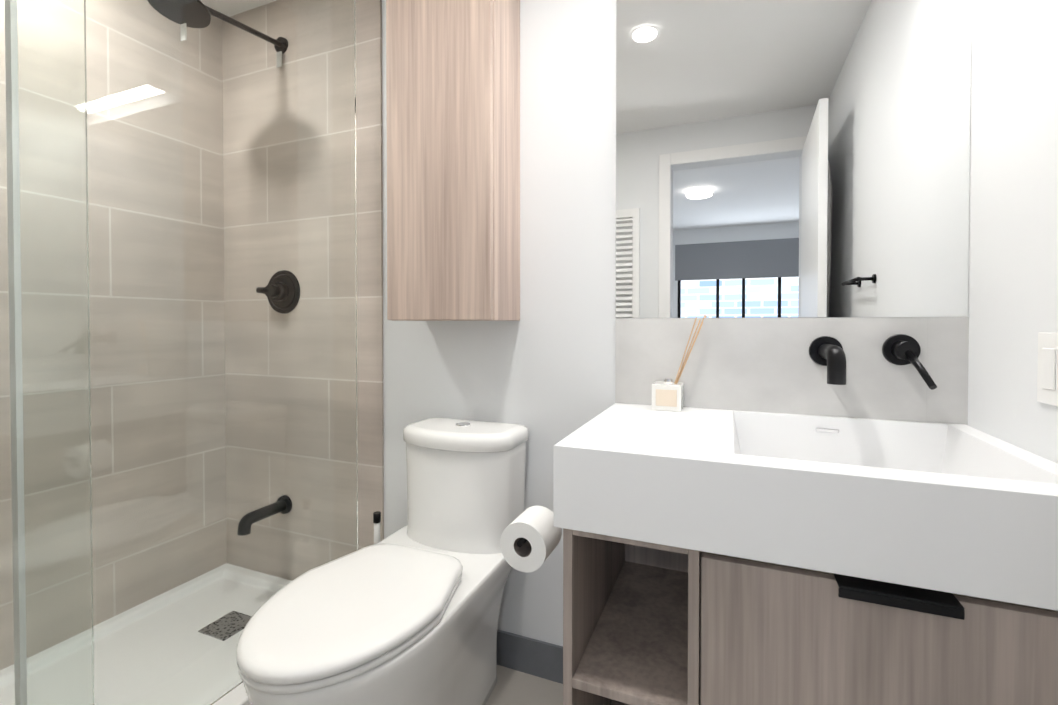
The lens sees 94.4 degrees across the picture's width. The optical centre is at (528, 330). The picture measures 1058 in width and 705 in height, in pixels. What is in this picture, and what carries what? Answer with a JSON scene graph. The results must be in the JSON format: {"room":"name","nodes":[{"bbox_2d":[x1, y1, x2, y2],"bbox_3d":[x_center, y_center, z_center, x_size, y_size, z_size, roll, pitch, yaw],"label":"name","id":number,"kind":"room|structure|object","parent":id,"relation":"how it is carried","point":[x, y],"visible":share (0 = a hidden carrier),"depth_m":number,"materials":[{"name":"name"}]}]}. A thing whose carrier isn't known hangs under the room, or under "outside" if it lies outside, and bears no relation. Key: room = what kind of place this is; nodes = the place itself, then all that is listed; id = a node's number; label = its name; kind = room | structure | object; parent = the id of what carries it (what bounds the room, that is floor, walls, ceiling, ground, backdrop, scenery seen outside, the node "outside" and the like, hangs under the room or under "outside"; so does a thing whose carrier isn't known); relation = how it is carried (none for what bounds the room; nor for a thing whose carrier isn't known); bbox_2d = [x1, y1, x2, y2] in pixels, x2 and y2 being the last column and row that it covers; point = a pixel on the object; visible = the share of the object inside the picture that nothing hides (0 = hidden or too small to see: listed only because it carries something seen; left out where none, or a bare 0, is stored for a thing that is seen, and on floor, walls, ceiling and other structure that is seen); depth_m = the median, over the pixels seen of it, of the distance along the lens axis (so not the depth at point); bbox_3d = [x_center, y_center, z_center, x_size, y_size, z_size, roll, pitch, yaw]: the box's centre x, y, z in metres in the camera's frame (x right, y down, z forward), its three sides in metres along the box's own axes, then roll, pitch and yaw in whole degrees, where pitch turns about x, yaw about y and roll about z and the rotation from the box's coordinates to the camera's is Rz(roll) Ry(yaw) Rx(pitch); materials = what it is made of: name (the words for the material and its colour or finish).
{"room":"bathroom","nodes":[
{"label":"bathroom","id":0,"kind":"room"},
{"bbox_2d":[485,665,562,704],"bbox_3d":[-0.491,1.123,-1.162,4.173,0.100,5.478,0,1,22],"label":"floor","id":1,"kind":"structure","parent":0,"point":[513,687],"depth_m":1.41,"materials":[{"name":"tile"}]},
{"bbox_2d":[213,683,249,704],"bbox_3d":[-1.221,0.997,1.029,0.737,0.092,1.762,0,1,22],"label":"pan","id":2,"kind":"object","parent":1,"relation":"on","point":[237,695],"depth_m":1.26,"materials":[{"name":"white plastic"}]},
{"bbox_2d":[86,0,357,704],"bbox_3d":[-0.773,-0.118,1.305,0.010,2.126,0.880,0,1,22],"label":"glass","id":3,"kind":"object","parent":2,"relation":"on","point":[221,147],"visible":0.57,"depth_m":1.24,"materials":[{"name":"clear glass"}]},
{"bbox_2d":[373,511,380,543],"bbox_3d":[-0.493,0.812,1.591,0.084,0.444,0.084,0,1,22],"label":"toilet brush","id":4,"kind":"object","parent":1,"relation":"on","point":[376,518],"visible":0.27,"depth_m":1.58,"materials":[{"name":"white plastic"}]},
{"bbox_2d":[236,417,527,704],"bbox_3d":[-0.314,0.659,1.184,0.376,0.764,0.780,0,1,22],"label":"toilet","id":5,"kind":"object","parent":1,"relation":"on","point":[408,614],"visible":0.98,"depth_m":1.11,"materials":[{"name":"white ceramic"}]},
{"bbox_2d":[382,0,855,645],"bbox_3d":[-0.111,-0.100,1.583,2.613,2.270,0.120,0,1,22],"label":"wall","id":6,"kind":"structure","parent":0,"point":[542,370],"depth_m":1.45,"materials":[{"name":"white paint"}]},
{"bbox_2d":[355,0,383,549],"bbox_3d":[-0.863,-0.103,1.824,0.782,2.270,0.008,0,1,22],"label":"wall tile","id":7,"kind":"structure","parent":6,"relation":"attached to","point":[369,201],"depth_m":1.69,"materials":[{"name":"beige tile"}]},
{"bbox_2d":[386,0,519,320],"bbox_3d":[-0.221,-0.597,1.450,0.341,1.133,0.196,0,1,22],"label":"upper cabinet","id":8,"kind":"object","parent":6,"relation":"attached to","point":[453,146],"visible":1,"depth_m":1.36,"materials":[{"name":"brown wood"}]},
{"bbox_2d":[497,629,562,683],"bbox_3d":[0.220,0.985,1.393,1.560,0.105,0.009,0,1,22],"label":"baseboard","id":9,"kind":"structure","parent":6,"relation":"attached to","point":[534,657],"depth_m":1.47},
{"bbox_2d":[615,317,968,424],"bbox_3d":[0.602,0.086,1.223,0.778,0.236,0.008,0,1,22],"label":"tile backsplash","id":10,"kind":"structure","parent":6,"relation":"attached to","point":[758,364],"depth_m":1.20,"materials":[{"name":"white tile"}]},
{"bbox_2d":[809,334,936,389],"bbox_3d":[0.751,0.063,1.077,0.220,0.111,0.149,0,1,22],"label":"faucet","id":11,"kind":"object","parent":10,"relation":"attached to","point":[897,349],"visible":1,"depth_m":1.07,"materials":[{"name":"black metal"}]},
{"bbox_2d":[616,0,971,317],"bbox_3d":[0.602,-0.491,1.216,0.777,0.917,0.006,0,1,22],"label":"mirror","id":12,"kind":"object","parent":6,"relation":"attached to","point":[792,158],"visible":1,"depth_m":1.20,"materials":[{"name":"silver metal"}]},
{"bbox_2d":[554,403,1057,704],"bbox_3d":[0.502,0.573,0.989,0.777,0.731,0.528,0,1,22],"label":"bathroom vanity","id":13,"kind":"object","parent":6,"relation":"attached to","point":[722,557],"visible":1,"depth_m":0.78,"materials":[{"name":"white"}]},
{"bbox_2d":[500,506,561,571],"bbox_3d":[0.038,0.443,1.056,0.157,0.102,0.165,0,1,22],"label":"toilet paper roll","id":14,"kind":"object","parent":13,"relation":"attached to","point":[530,539],"visible":0.83,"depth_m":1.01,"materials":[{"name":"white paper"}]},
{"bbox_2d":[652,315,705,411],"bbox_3d":[0.386,0.081,1.261,0.127,0.243,0.074,0,1,22],"label":"diffuser","id":15,"kind":"object","parent":13,"relation":"on","point":[667,394],"visible":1,"depth_m":1.24,"materials":[{"name":"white glass"}]},
{"bbox_2d":[968,0,1057,463],"bbox_3d":[0.680,-0.081,0.231,0.120,2.270,1.778,0,1,22],"label":"wall","id":16,"kind":"structure","parent":0,"point":[1013,265],"depth_m":0.90,"materials":[{"name":"white paint"}]},
{"bbox_2d":[1037,332,1057,406],"bbox_3d":[0.839,0.061,0.787,0.009,0.116,0.072,0,1,22],"label":"light switch","id":17,"kind":"object","parent":16,"relation":"attached to","point":[1047,383],"visible":1,"depth_m":0.79,"materials":[{"name":"white plastic"}]},
{"bbox_3d":[-0.932,-1.193,0.880,0.042,0.035,1.759,0,1,22],"label":"shower rail","id":18,"kind":"object","parent":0,"visible":0},
{"bbox_2d":[0,0,93,704],"bbox_3d":[-1.068,-0.111,0.540,0.010,2.120,0.958,0,1,22],"label":"glass","id":19,"kind":"object","parent":18,"relation":"hanging from","point":[46,612],"visible":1,"depth_m":0.92,"materials":[{"name":"clear glass"}]}
]}

